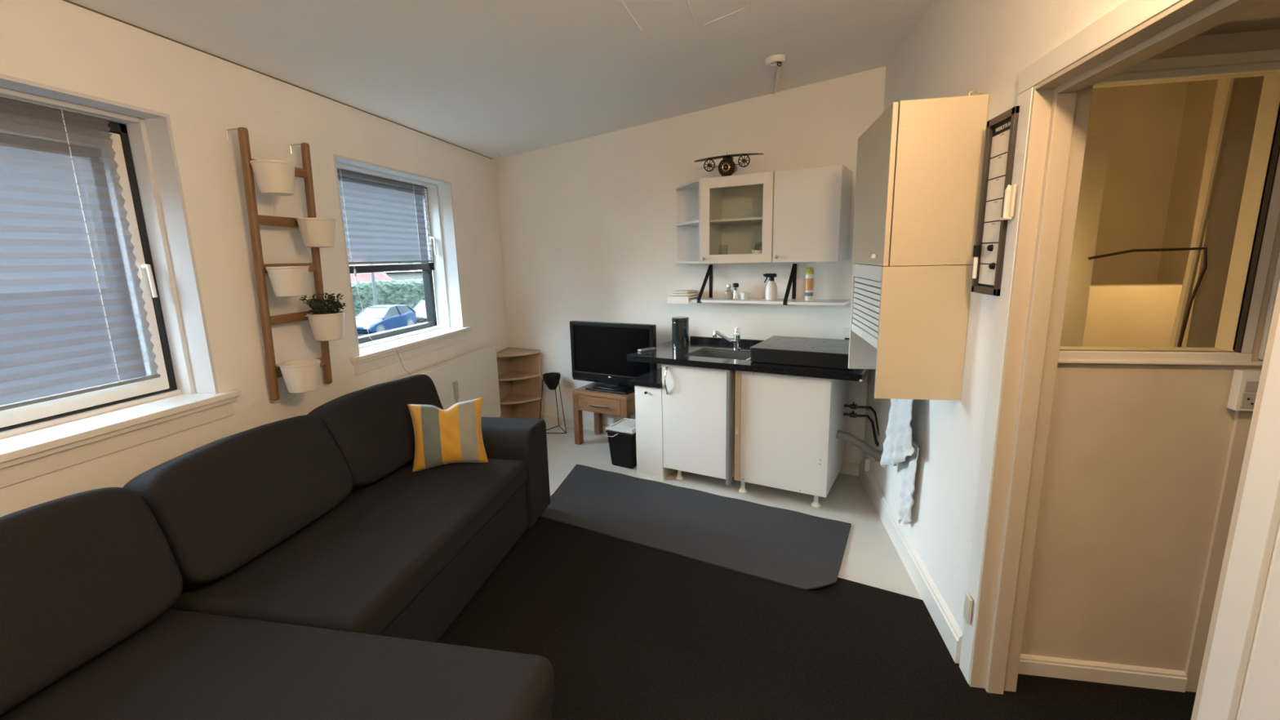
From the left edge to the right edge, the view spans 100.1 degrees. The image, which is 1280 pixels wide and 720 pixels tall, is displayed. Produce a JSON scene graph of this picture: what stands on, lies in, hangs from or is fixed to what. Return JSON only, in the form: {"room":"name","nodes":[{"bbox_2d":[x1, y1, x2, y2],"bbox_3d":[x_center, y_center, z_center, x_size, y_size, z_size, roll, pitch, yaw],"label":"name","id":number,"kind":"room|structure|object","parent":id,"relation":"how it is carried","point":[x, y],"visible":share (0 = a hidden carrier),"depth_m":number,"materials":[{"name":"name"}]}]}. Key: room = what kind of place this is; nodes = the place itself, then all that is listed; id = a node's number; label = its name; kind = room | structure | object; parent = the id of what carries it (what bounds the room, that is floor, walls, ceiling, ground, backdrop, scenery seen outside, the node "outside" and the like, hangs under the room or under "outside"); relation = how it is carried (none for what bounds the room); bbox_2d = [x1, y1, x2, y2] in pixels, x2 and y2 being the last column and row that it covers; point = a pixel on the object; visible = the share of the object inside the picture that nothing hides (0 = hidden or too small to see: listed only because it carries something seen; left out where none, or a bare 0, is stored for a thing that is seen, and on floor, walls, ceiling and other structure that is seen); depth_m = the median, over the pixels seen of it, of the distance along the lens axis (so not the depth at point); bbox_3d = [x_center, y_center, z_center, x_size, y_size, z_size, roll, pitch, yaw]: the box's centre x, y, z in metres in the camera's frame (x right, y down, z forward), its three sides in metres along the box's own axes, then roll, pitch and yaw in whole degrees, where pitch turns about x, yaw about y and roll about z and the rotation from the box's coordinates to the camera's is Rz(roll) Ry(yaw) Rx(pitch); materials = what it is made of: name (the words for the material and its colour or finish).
{"room":"living room","nodes":[
{"label":"living room","id":0,"kind":"room"},
{"bbox_2d":[0,0,508,516],"bbox_3d":[-1.926,-0.154,1.974,0.262,2.620,6.070,1,11,11],"label":"wall","id":1,"kind":"structure","parent":0,"point":[57,43],"depth_m":2.32,"materials":[{"name":"white paint"}]},
{"bbox_2d":[0,73,240,488],"bbox_3d":[-1.980,-0.231,1.593,0.296,1.189,1.304,1,11,11],"label":"window","id":2,"kind":"structure","parent":1,"relation":"in","point":[44,437],"depth_m":2.04,"materials":[{"name":"white paint"}]},
{"bbox_2d":[0,94,160,410],"bbox_3d":[-2.011,-0.315,1.555,0.022,0.973,0.992,1,11,11],"label":"blind","id":3,"kind":"object","parent":2,"relation":"attached to","point":[73,321],"visible":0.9,"depth_m":1.82,"materials":[{"name":"fabric"}]},
{"bbox_2d":[62,0,492,159],"bbox_3d":[-1.818,-1.157,1.764,0.006,0.008,5.850,1,11,11],"label":"trim","id":4,"kind":"structure","parent":1,"relation":"attached to","point":[67,1],"depth_m":2.26,"materials":[{"name":"brown"}]},
{"bbox_2d":[225,127,332,400],"bbox_3d":[-1.635,-0.421,2.497,0.101,1.172,0.354,1,11,11],"label":"ladder","id":5,"kind":"object","parent":1,"relation":"attached to","point":[255,220],"visible":0.88,"depth_m":2.41,"materials":[{"name":"brown wood"}]},
{"bbox_2d":[249,160,295,195],"bbox_3d":[-1.582,-0.777,2.305,0.199,0.130,0.162,1,11,11],"label":"hanging pot","id":6,"kind":"object","parent":5,"relation":"hanging from","point":[273,177],"visible":0.97,"depth_m":2.25,"materials":[{"name":"beige ceramic"}]},
{"bbox_2d":[265,266,309,297],"bbox_3d":[-1.573,-0.349,2.385,0.199,0.130,0.162,1,11,11],"label":"hanging pot","id":7,"kind":"object","parent":5,"relation":"hanging from","point":[286,281],"visible":0.98,"depth_m":2.33,"materials":[{"name":"beige ceramic"}]},
{"bbox_2d":[275,359,320,393],"bbox_3d":[-1.565,0.074,2.457,0.199,0.130,0.162,1,11,11],"label":"hanging pot","id":8,"kind":"object","parent":5,"relation":"hanging from","point":[302,375],"visible":1,"depth_m":2.41,"materials":[{"name":"beige ceramic"}]},
{"bbox_2d":[290,217,336,247],"bbox_3d":[-1.539,-0.599,2.539,0.199,0.130,0.162,1,11,11],"label":"hanging pot","id":9,"kind":"object","parent":5,"relation":"hanging from","point":[315,232],"visible":0.98,"depth_m":2.48,"materials":[{"name":"beige ceramic"}]},
{"bbox_2d":[301,311,345,341],"bbox_3d":[-1.532,-0.164,2.606,0.199,0.130,0.162,1,11,11],"label":"hanging pot","id":10,"kind":"object","parent":5,"relation":"hanging from","point":[330,326],"visible":0.85,"depth_m":2.55,"materials":[{"name":"white plastic"}]},
{"bbox_2d":[299,293,346,314],"bbox_3d":[-1.527,-0.219,2.592,0.206,0.212,0.177,1,11,11],"label":"potted plant","id":11,"kind":"object","parent":10,"relation":"in","point":[330,300],"visible":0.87,"depth_m":2.57,"materials":[{"name":"green plant"}]},
{"bbox_2d":[333,154,471,375],"bbox_3d":[-1.599,-0.618,3.521,0.296,1.184,1.310,1,11,11],"label":"window","id":12,"kind":"structure","parent":1,"relation":"in","point":[449,330],"depth_m":3.94,"materials":[{"name":"white paint"}]},
{"bbox_2d":[336,167,432,264],"bbox_3d":[-1.658,-0.907,3.459,0.022,0.559,1.020,1,11,11],"label":"blind","id":13,"kind":"object","parent":12,"relation":"attached to","point":[384,219],"visible":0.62,"depth_m":3.46,"materials":[{"name":"fabric"}]},
{"bbox_2d":[351,257,410,374],"bbox_3d":[-1.564,-0.252,3.249,0.275,0.731,0.040,-2,11,-2],"label":"blind cord","id":14,"kind":"object","parent":13,"relation":"hanging from","point":[355,274],"visible":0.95,"depth_m":3.25,"materials":[{"name":"white fabric"}]},
{"bbox_2d":[394,346,501,417],"bbox_3d":[-1.388,0.333,3.786,0.134,0.608,1.657,1,11,12],"label":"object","id":15,"kind":"object","parent":1,"relation":"attached to","point":[473,375],"visible":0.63,"depth_m":4.07,"materials":[{"name":"white"}]},
{"bbox_2d":[394,346,497,380],"bbox_3d":[-1.379,0.038,3.761,0.082,0.020,1.515,1,11,11],"label":"grille","id":16,"kind":"object","parent":15,"relation":"attached to","point":[435,370],"depth_m":3.88,"materials":[{"name":"white"}]},
{"bbox_2d":[67,0,935,159],"bbox_3d":[-0.431,-1.337,1.600,3.307,0.386,6.370,1,11,11],"label":"ceiling","id":17,"kind":"structure","parent":0,"point":[490,78],"depth_m":2.46,"materials":[{"name":"white paint"}]},
{"bbox_2d":[764,53,786,93],"bbox_3d":[0.788,-1.608,3.069,0.103,0.047,0.672,2,11,17],"label":"outlet","id":18,"kind":"object","parent":17,"relation":"attached to","point":[775,60],"visible":1,"depth_m":2.80,"materials":[{"name":"white plastic"}]},
{"bbox_2d":[495,66,886,475],"bbox_3d":[0.057,-0.641,4.183,3.600,2.640,0.140,5,13,30],"label":"wall","id":19,"kind":"structure","parent":0,"point":[588,228],"depth_m":3.99,"materials":[{"name":"white paint"}]},
{"bbox_2d":[675,178,700,263],"bbox_3d":[0.332,-0.932,3.680,0.330,0.530,0.335,5,13,30],"label":"shelf","id":20,"kind":"object","parent":19,"relation":"attached to","point":[688,194],"visible":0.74,"depth_m":3.84,"materials":[{"name":"white laminate"}]},
{"bbox_2d":[543,413,859,475],"bbox_3d":[0.139,0.615,4.305,3.030,0.085,0.014,5,13,30],"label":"baseboard","id":21,"kind":"structure","parent":19,"relation":"attached to","point":[848,468],"depth_m":4.63,"materials":[{"name":"white"}]},
{"bbox_2d":[700,171,774,263],"bbox_3d":[0.672,-0.898,3.464,0.470,0.530,0.374,5,13,30],"label":"upper cabinet","id":22,"kind":"object","parent":19,"relation":"attached to","point":[737,211],"visible":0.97,"depth_m":3.55,"materials":[{"name":"white laminate"}]},
{"bbox_2d":[694,151,764,176],"bbox_3d":[0.571,-1.241,3.417,0.456,0.165,0.157,5,13,30],"label":"airplane","id":23,"kind":"object","parent":22,"relation":"on","point":[726,166],"visible":0.97,"depth_m":3.36,"materials":[{"name":"brown metal"}]},
{"bbox_2d":[720,160,732,173],"bbox_3d":[0.538,-1.209,3.365,0.080,0.080,0.002,5,13,30],"label":"clock","id":24,"kind":"object","parent":23,"relation":"on","point":[726,166],"depth_m":3.36,"materials":[{"name":"black metal"}]},
{"bbox_2d":[710,217,762,223],"bbox_3d":[0.688,-0.908,3.491,0.438,0.014,0.290,5,13,30],"label":"shelf","id":25,"kind":"object","parent":22,"relation":"attached to","point":[742,220],"depth_m":3.45,"materials":[{"name":"white laminate"}]},
{"bbox_2d":[688,263,849,306],"bbox_3d":[0.765,-0.509,3.582,1.180,0.254,0.217,5,13,30],"label":"wall shelf","id":26,"kind":"object","parent":19,"relation":"attached to","point":[793,277],"visible":0.89,"depth_m":3.53,"materials":[{"name":"white wood"}]},
{"bbox_2d":[666,289,698,304],"bbox_3d":[0.315,-0.455,3.844,0.180,0.088,0.213,5,13,30],"label":"folded cloth","id":27,"kind":"object","parent":26,"relation":"on","point":[680,296],"visible":0.98,"depth_m":3.77,"materials":[{"name":"white fabric"}]},
{"bbox_2d":[724,284,733,298],"bbox_3d":[0.611,-0.473,3.692,0.060,0.104,0.060,5,13,30],"label":"mill","id":28,"kind":"object","parent":26,"relation":"on","point":[728,293],"visible":1,"depth_m":3.67,"materials":[{"name":"grey"}]},
{"bbox_2d":[733,283,738,299],"bbox_3d":[0.654,-0.471,3.666,0.040,0.108,0.040,5,13,30],"label":"pepper mill","id":29,"kind":"object","parent":26,"relation":"on","point":[735,286],"visible":1,"depth_m":3.65,"materials":[{"name":"silver metal"}]},
{"bbox_2d":[763,273,777,300],"bbox_3d":[0.858,-0.483,3.538,0.091,0.172,0.074,5,13,30],"label":"spray bottle","id":30,"kind":"object","parent":26,"relation":"on","point":[771,288],"visible":1,"depth_m":3.51,"materials":[{"name":"white plastic"}]},
{"bbox_2d":[804,266,813,300],"bbox_3d":[1.077,-0.484,3.415,0.051,0.210,0.051,5,13,30],"label":"aerosol can","id":31,"kind":"object","parent":26,"relation":"on","point":[809,280],"visible":1,"depth_m":3.40,"materials":[{"name":"orange metal"}]},
{"bbox_2d":[772,164,853,262],"bbox_3d":[1.044,-0.866,3.252,0.383,0.530,0.374,5,13,30],"label":"upper cabinet","id":32,"kind":"object","parent":19,"relation":"attached to","point":[811,221],"visible":1,"depth_m":3.11,"materials":[{"name":"white laminate"}]},
{"bbox_2d":[842,328,849,339],"bbox_3d":[1.331,-0.160,3.424,0.070,0.085,0.045,5,13,30],"label":"wall socket","id":33,"kind":"object","parent":19,"relation":"attached to","point":[846,335],"visible":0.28,"depth_m":3.42,"materials":[{"name":"white plastic"}]},
{"bbox_2d":[545,422,920,599],"bbox_3d":[0.460,1.174,1.924,5.000,0.120,6.370,1,11,11],"label":"floor","id":34,"kind":"structure","parent":0,"point":[870,557],"depth_m":3.25,"materials":[{"name":"white tile"}]},
{"bbox_2d":[496,346,543,419],"bbox_3d":[-1.057,0.254,4.769,0.375,0.672,0.400,1,11,11],"label":"corner shelf","id":35,"kind":"object","parent":34,"relation":"on","point":[519,371],"visible":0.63,"depth_m":4.82,"materials":[{"name":"brown wood"}]},
{"bbox_2d":[539,379,566,433],"bbox_3d":[-0.734,0.381,4.621,0.246,0.462,0.222,1,11,11],"label":"plant stand","id":36,"kind":"object","parent":34,"relation":"on","point":[543,380],"visible":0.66,"depth_m":4.56,"materials":[{"name":"black metal"}]},
{"bbox_2d":[542,372,560,390],"bbox_3d":[-0.742,0.184,4.560,0.148,0.130,0.152,1,11,11],"label":"planter","id":37,"kind":"object","parent":36,"relation":"in","point":[550,378],"visible":0.98,"depth_m":4.52,"materials":[{"name":"black"}]},
{"bbox_2d":[572,382,635,444],"bbox_3d":[-0.236,0.448,4.266,0.500,0.445,0.356,5,13,30],"label":"nightstand","id":38,"kind":"object","parent":34,"relation":"on","point":[599,403],"visible":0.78,"depth_m":4.14,"materials":[{"name":"brown wood"}]},
{"bbox_2d":[569,320,657,395],"bbox_3d":[-0.218,-0.027,4.166,0.760,0.525,0.220,5,13,30],"label":"television","id":39,"kind":"object","parent":38,"relation":"on","point":[599,350],"visible":0.91,"depth_m":4.15,"materials":[{"name":"black plastic"}]},
{"bbox_2d":[604,417,636,468],"bbox_3d":[-0.091,0.601,3.863,0.241,0.292,0.277,5,13,30],"label":"waste bin","id":40,"kind":"object","parent":34,"relation":"on","point":[621,435],"visible":0.77,"depth_m":3.77,"materials":[{"name":"black plastic"}]},
{"bbox_2d":[629,367,675,479],"bbox_3d":[0.170,0.421,3.776,0.233,0.664,0.542,5,13,30],"label":"base cabinet","id":41,"kind":"object","parent":34,"relation":"on","point":[648,386],"visible":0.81,"depth_m":3.56,"materials":[{"name":"beige laminate"}]},
{"bbox_2d":[662,357,751,484],"bbox_3d":[0.485,0.378,3.604,0.476,0.800,0.625,5,13,30],"label":"base cabinet","id":42,"kind":"object","parent":34,"relation":"on","point":[698,403],"visible":0.73,"depth_m":3.35,"materials":[{"name":"white laminate"}]},
{"bbox_2d":[436,516,990,719],"bbox_3d":[-0.453,1.246,1.328,2.913,0.008,4.606,1,11,11],"label":"carpet","id":43,"kind":"object","parent":34,"relation":"on","point":[626,630],"visible":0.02,"depth_m":2.08,"materials":[{"name":"black carpet"}]},
{"bbox_2d":[0,417,555,719],"bbox_3d":[-0.915,0.835,1.904,1.544,0.600,2.580,1,11,11],"label":"sofa","id":44,"kind":"object","parent":43,"relation":"on","point":[344,617],"visible":0.72,"depth_m":1.58,"materials":[{"name":"grey fabric"}]},
{"bbox_2d":[0,487,182,715],"bbox_3d":[-1.577,0.626,1.292,0.309,0.449,0.740,1,11,12],"label":"cushion","id":45,"kind":"object","parent":44,"relation":"on","point":[82,573],"visible":1,"depth_m":1.39,"materials":[{"name":"grey fabric"}]},
{"bbox_2d":[123,414,353,588],"bbox_3d":[-1.437,0.483,2.005,0.303,0.449,0.730,1,11,10],"label":"cushion","id":46,"kind":"object","parent":44,"relation":"on","point":[220,504],"visible":0.89,"depth_m":1.86,"materials":[{"name":"grey fabric"}]},
{"bbox_2d":[0,608,555,719],"bbox_3d":[-1.033,0.929,1.113,1.472,0.152,0.976,1,11,11],"label":"cushion","id":47,"kind":"object","parent":44,"relation":"on","point":[184,664],"depth_m":1.35,"materials":[{"name":"grey fabric"}]},
{"bbox_2d":[168,458,526,635],"bbox_3d":[-1.124,0.702,2.275,0.845,0.140,1.295,1,11,11],"label":"seat cushion","id":48,"kind":"object","parent":44,"relation":"on","point":[360,566],"depth_m":1.94,"materials":[{"name":"grey fabric"}]},
{"bbox_2d":[307,373,444,488],"bbox_3d":[-1.292,0.338,2.736,0.305,0.447,0.780,1,11,13],"label":"cushion","id":49,"kind":"object","parent":44,"relation":"on","point":[371,428],"visible":0.66,"depth_m":2.54,"materials":[{"name":"grey fabric"}]},
{"bbox_2d":[407,396,488,471],"bbox_3d":[-0.973,0.377,2.728,0.370,0.335,0.148,-5,11,-16],"label":"throw pillow","id":50,"kind":"object","parent":44,"relation":"on","point":[453,434],"visible":1,"depth_m":2.68,"materials":[{"name":"yellow fabric"}]},
{"bbox_2d":[539,464,851,590],"bbox_3d":[0.182,0.870,3.080,1.890,0.046,0.747,5,13,29],"label":"rug","id":51,"kind":"object","parent":43,"relation":"on","point":[787,547],"visible":0.99,"depth_m":2.94,"materials":[{"name":"grey fabric"}]},
{"bbox_2d":[733,370,848,507],"bbox_3d":[0.952,0.415,3.357,0.545,0.800,0.590,5,13,30],"label":"base cabinet","id":52,"kind":"object","parent":34,"relation":"on","point":[786,427],"visible":0.97,"depth_m":3.10,"materials":[{"name":"white laminate"}]},
{"bbox_2d":[626,335,870,382],"bbox_3d":[0.706,0.030,3.439,1.431,0.216,0.691,5,13,30],"label":"countertop","id":53,"kind":"structure","parent":52,"relation":"on","point":[716,353],"depth_m":3.33,"materials":[{"name":"black stone"}]},
{"bbox_2d":[671,316,688,349],"bbox_3d":[0.277,-0.187,3.676,0.118,0.214,0.118,5,13,30],"label":"canister","id":54,"kind":"object","parent":53,"relation":"on","point":[680,325],"visible":1,"depth_m":3.63,"materials":[{"name":"black metal"}]},
{"bbox_2d":[684,348,751,359],"bbox_3d":[0.553,0.050,3.463,0.455,0.174,0.300,5,13,30],"label":"sink","id":55,"kind":"object","parent":53,"relation":"in","point":[719,353],"depth_m":3.59,"materials":[{"name":"silver metal"}]},
{"bbox_2d":[712,327,741,349],"bbox_3d":[0.583,-0.140,3.550,0.221,0.156,0.069,-8,13,-30],"label":"tap","id":56,"kind":"object","parent":53,"relation":"on","point":[736,334],"visible":1,"depth_m":3.58,"materials":[{"name":"silver metal"}]},
{"bbox_2d":[750,335,853,369],"bbox_3d":[1.026,-0.054,3.234,0.582,0.087,0.506,5,13,30],"label":"hotplate","id":57,"kind":"object","parent":53,"relation":"on","point":[790,350],"visible":0.77,"depth_m":3.09,"materials":[{"name":"black"}]},
{"bbox_2d":[973,673,1195,719],"bbox_3d":[1.691,1.412,0.210,1.723,0.008,3.204,1,11,11],"label":"carpet","id":58,"kind":"object","parent":34,"relation":"on","point":[1035,697],"visible":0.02,"depth_m":1.75,"materials":[{"name":"black carpet"}]},
{"bbox_2d":[1059,135,1110,346],"bbox_3d":[1.677,0.072,2.239,0.200,1.865,0.120,1,11,11],"label":"trim","id":59,"kind":"structure","parent":34,"relation":"on","point":[1096,148],"depth_m":2.06,"materials":[{"name":"wood"}]},
{"bbox_2d":[863,0,1279,719],"bbox_3d":[1.024,-0.022,0.879,0.120,2.640,5.030,1,11,11],"label":"wall","id":60,"kind":"structure","parent":0,"point":[957,47],"depth_m":1.96,"materials":[{"name":"white paint"}]},
{"bbox_2d":[835,430,882,462],"bbox_3d":[1.274,0.498,3.122,0.273,0.135,0.069,9,15,42],"label":"pipe","id":61,"kind":"object","parent":60,"relation":"attached to","point":[877,455],"visible":0.94,"depth_m":3.11,"materials":[{"name":"grey plastic"}]},
{"bbox_2d":[843,410,879,446],"bbox_3d":[1.369,0.405,3.248,0.103,0.160,0.274,-7,12,-27],"label":"pipe","id":62,"kind":"object","parent":60,"relation":"attached to","point":[852,414],"visible":0.95,"depth_m":3.26,"materials":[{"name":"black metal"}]},
{"bbox_2d":[844,402,879,435],"bbox_3d":[1.375,0.351,3.236,0.108,0.160,0.287,-7,13,-29],"label":"pipe","id":63,"kind":"object","parent":60,"relation":"attached to","point":[853,406],"visible":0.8,"depth_m":3.27,"materials":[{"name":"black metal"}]},
{"bbox_2d":[862,454,870,471],"bbox_3d":[1.424,0.649,3.379,0.030,0.080,0.080,1,11,11],"label":"junction box","id":64,"kind":"object","parent":60,"relation":"attached to","point":[866,460],"visible":1,"depth_m":3.35,"materials":[{"name":"white plastic"}]},
{"bbox_2d":[852,276,880,337],"bbox_3d":[0.937,-0.227,2.215,0.010,0.212,0.516,1,11,11],"label":"shutter","id":65,"kind":"object","parent":60,"relation":"attached to","point":[866,291],"depth_m":2.20,"materials":[{"name":"white metal"}]},
{"bbox_2d":[858,459,962,663],"bbox_3d":[1.299,0.873,2.727,0.020,0.125,1.690,1,11,11],"label":"baseboard","id":66,"kind":"structure","parent":60,"relation":"attached to","point":[948,627],"depth_m":2.36,"materials":[{"name":"white wood"}]},
{"bbox_2d":[848,263,973,400],"bbox_3d":[1.072,-0.146,2.205,0.293,0.487,0.554,1,11,11],"label":"upper cabinet","id":67,"kind":"object","parent":60,"relation":"attached to","point":[908,323],"visible":0.98,"depth_m":1.95,"materials":[{"name":"beige laminate"}]},
{"bbox_2d":[851,89,988,266],"bbox_3d":[1.050,-0.673,2.127,0.321,0.574,0.598,1,11,11],"label":"upper cabinet","id":68,"kind":"object","parent":60,"relation":"attached to","point":[919,164],"visible":0.99,"depth_m":1.85,"materials":[{"name":"beige laminate"}]},
{"bbox_2d":[963,593,972,624],"bbox_3d":[1.111,0.843,1.818,0.008,0.090,0.040,1,11,11],"label":"wall socket","id":69,"kind":"object","parent":60,"relation":"attached to","point":[968,601],"visible":1,"depth_m":1.81,"materials":[{"name":"beige paint"}]},
{"bbox_2d":[971,105,1019,296],"bbox_3d":[1.113,-0.481,1.681,0.022,0.544,0.190,1,11,11],"label":"board","id":70,"kind":"object","parent":60,"relation":"attached to","point":[1001,130],"visible":0.94,"depth_m":1.68,"materials":[{"name":"grey"}]},
{"bbox_2d":[972,244,981,278],"bbox_3d":[1.111,-0.325,1.775,0.020,0.108,0.020,1,11,11],"label":"marker","id":71,"kind":"object","parent":70,"relation":"attached to","point":[976,250],"visible":1,"depth_m":1.77,"materials":[{"name":"white plastic"}]},
{"bbox_2d":[998,184,1016,220],"bbox_3d":[1.072,-0.461,1.566,0.024,0.100,0.040,1,11,11],"label":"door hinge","id":72,"kind":"object","parent":60,"relation":"attached to","point":[1010,192],"visible":1,"depth_m":1.56,"materials":[{"name":"beige paint"}]},
{"bbox_2d":[959,0,1279,719],"bbox_3d":[1.091,0.262,1.244,0.140,1.901,0.822,1,11,11],"label":"trim","id":73,"kind":"structure","parent":60,"relation":"attached to","point":[1060,104],"depth_m":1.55,"materials":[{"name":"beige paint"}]},
{"bbox_2d":[1082,284,1182,346],"bbox_3d":[2.021,0.269,2.719,1.063,1.280,0.100,1,11,11],"label":"wall","id":74,"kind":"structure","parent":60,"relation":"attached to","point":[1118,315],"depth_m":2.52,"materials":[{"name":"paint"}]},
{"bbox_2d":[1239,535,1279,719],"bbox_3d":[0.896,0.287,0.614,0.022,2.100,0.322,1,11,11],"label":"trim","id":75,"kind":"structure","parent":60,"relation":"attached to","point":[1261,700],"depth_m":0.78,"materials":[{"name":"white wood"}]},
{"bbox_3d":[1.229,-0.019,2.413,0.065,0.060,0.030,1,11,11],"label":"towel hook","id":76,"kind":"object","parent":60,"relation":"attached to","visible":0},
{"bbox_2d":[880,398,919,524],"bbox_3d":[1.222,0.378,2.514,0.082,0.858,0.440,1,11,10],"label":"hand towel","id":77,"kind":"object","parent":76,"relation":"hanging from","point":[899,446],"visible":0.83,"depth_m":2.48,"materials":[{"name":"white fabric"}]},
{"bbox_2d":[1086,81,1188,284],"bbox_3d":[2.441,-0.567,3.508,1.563,2.640,0.100,1,11,11],"label":"wall","id":78,"kind":"structure","parent":0,"point":[1143,123],"depth_m":3.23,"materials":[{"name":"paint"}]},
{"bbox_2d":[1020,29,1279,671],"bbox_3d":[2.032,-0.174,1.538,1.603,2.640,0.080,1,11,11],"label":"wall","id":79,"kind":"structure","parent":0,"point":[1136,454],"depth_m":1.70,"materials":[{"name":"paint"}]},
{"bbox_2d":[1017,653,1187,692],"bbox_3d":[1.535,1.067,1.832,0.550,0.075,0.018,1,11,11],"label":"baseboard","id":80,"kind":"structure","parent":79,"relation":"attached to","point":[1029,664],"depth_m":1.82,"materials":[{"name":"white wood"}]},
{"bbox_2d":[1057,106,1279,365],"bbox_3d":[1.530,-0.388,1.553,0.600,0.812,0.040,1,11,11],"label":"window","id":81,"kind":"structure","parent":79,"relation":"in","point":[1242,355],"depth_m":1.55,"materials":[{"name":"white wood"}]},
{"bbox_2d":[1094,48,1279,84],"bbox_3d":[2.006,-0.792,1.363,1.603,0.050,0.030,1,11,11],"label":"trim","id":82,"kind":"structure","parent":79,"relation":"attached to","point":[1263,60],"depth_m":1.45,"materials":[{"name":"white wood"}]},
{"bbox_2d":[1184,368,1261,692],"bbox_3d":[1.879,0.568,1.668,0.173,1.100,0.012,1,11,11],"label":"trim","id":83,"kind":"structure","parent":79,"relation":"attached to","point":[1242,419],"depth_m":1.68,"materials":[{"name":"wood"}]},
{"bbox_2d":[1226,368,1261,411],"bbox_3d":[1.781,0.089,1.568,0.072,0.120,0.034,1,11,11],"label":"socket","id":84,"kind":"object","parent":79,"relation":"attached to","point":[1245,382],"visible":0.61,"depth_m":1.56,"materials":[{"name":"white plastic"}]},
{"bbox_2d":[1240,392,1257,408],"bbox_3d":[1.779,0.118,1.560,0.052,0.046,0.005,1,11,11],"label":"outlet","id":85,"kind":"object","parent":84,"relation":"attached to","point":[1247,400],"depth_m":1.56,"materials":[{"name":"grey plastic"}]},
{"bbox_2d":[1244,381,1258,391],"bbox_3d":[1.779,0.077,1.551,0.050,0.030,0.006,1,11,11],"label":"rocker switch","id":86,"kind":"object","parent":84,"relation":"attached to","point":[1249,386],"depth_m":1.55,"materials":[{"name":"grey plastic"}]},
{"bbox_2d":[1155,79,1218,284],"bbox_3d":[2.758,-0.052,0.822,0.100,2.640,5.350,1,11,11],"label":"wall","id":87,"kind":"structure","parent":0,"point":[1200,99],"depth_m":3.10,"materials":[{"name":"paint"}]},
{"bbox_2d":[1181,75,1264,347],"bbox_3d":[2.460,-0.178,1.899,0.900,2.450,0.060,1,11,11],"label":"trim","id":88,"kind":"structure","parent":87,"relation":"attached to","point":[1202,324],"depth_m":1.89,"materials":[{"name":"wood"}]},
{"bbox_2d":[1196,0,1279,35],"bbox_3d":[1.702,-0.605,-0.191,1.603,0.080,3.210,1,11,11],"label":"ceiling","id":89,"kind":"structure","parent":0,"point":[1266,15],"depth_m":1.37,"materials":[{"name":"paint"}]},
{"bbox_3d":[2.226,-1.557,2.336,1.563,0.100,2.060,1,11,11],"label":"ceiling","id":90,"kind":"structure","parent":0,"visible":0},
{"bbox_2d":[1168,77,1237,346],"bbox_3d":[1.961,-0.610,1.849,0.085,1.541,0.028,1,11,11],"label":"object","id":91,"kind":"object","parent":90,"relation":"attached to","point":[1230,84],"visible":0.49,"depth_m":1.86,"materials":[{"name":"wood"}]},
{"bbox_2d":[1088,247,1207,346],"bbox_3d":[1.839,-0.156,1.988,0.333,0.503,0.037,5,12,28],"label":"cable","id":92,"kind":"object","parent":91,"relation":"attached to","point":[1205,260],"visible":0.92,"depth_m":1.91,"materials":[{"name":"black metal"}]},
{"label":"outside","id":93,"kind":"structure","parent":0,"visible":0},
{"bbox_2d":[357,273,428,343],"bbox_3d":[-19.864,-6.195,54.608,180.000,0.200,220.000,1,11,11],"label":"ground","id":94,"kind":"structure","parent":93,"point":[358,335],"depth_m":28.63,"materials":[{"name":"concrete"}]},
{"bbox_2d":[348,263,392,283],"bbox_3d":[-26.880,-6.404,41.341,14.200,5.600,10.200,-7,12,-25],"label":"house","id":95,"kind":"structure","parent":94,"relation":"on","point":[379,276],"depth_m":39.75,"materials":[{"name":"grey"}]},
{"bbox_2d":[369,263,377,305],"bbox_3d":[-15.713,-6.429,31.182,0.199,9.000,0.199,1,11,11],"label":"lamp post","id":96,"kind":"object","parent":94,"relation":"on","point":[375,295],"visible":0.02,"depth_m":31.55,"materials":[{"name":"grey metal"}]},
{"bbox_2d":[355,304,417,333],"bbox_3d":[-13.734,-2.114,28.419,1.840,1.488,4.250,1,11,10],"label":"parked car","id":97,"kind":"object","parent":94,"relation":"on","point":[379,318],"visible":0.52,"depth_m":27.89,"materials":[{"name":"blue paint"}]},
{"bbox_2d":[351,278,424,316],"bbox_3d":[-17.793,-4.205,36.908,13.750,2.549,1.631,-9,13,-34],"label":"hedge","id":98,"kind":"object","parent":94,"relation":"on","point":[410,292],"visible":0.19,"depth_m":36.53,"materials":[{"name":"green plant"}]},
{"bbox_2d":[383,262,422,280],"bbox_3d":[-28.254,-12.125,73.566,12.600,4.600,10.000,-7,12,-25],"label":"house","id":99,"kind":"structure","parent":94,"relation":"on","point":[411,274],"depth_m":68.02,"materials":[{"name":"grey"}]},
{"bbox_2d":[413,299,426,322],"bbox_3d":[-12.503,-2.973,32.691,1.840,1.488,4.250,1,11,10],"label":"parked car","id":100,"kind":"object","parent":94,"relation":"on","point":[420,309],"visible":0.05,"depth_m":31.23,"materials":[{"name":"grey paint"}]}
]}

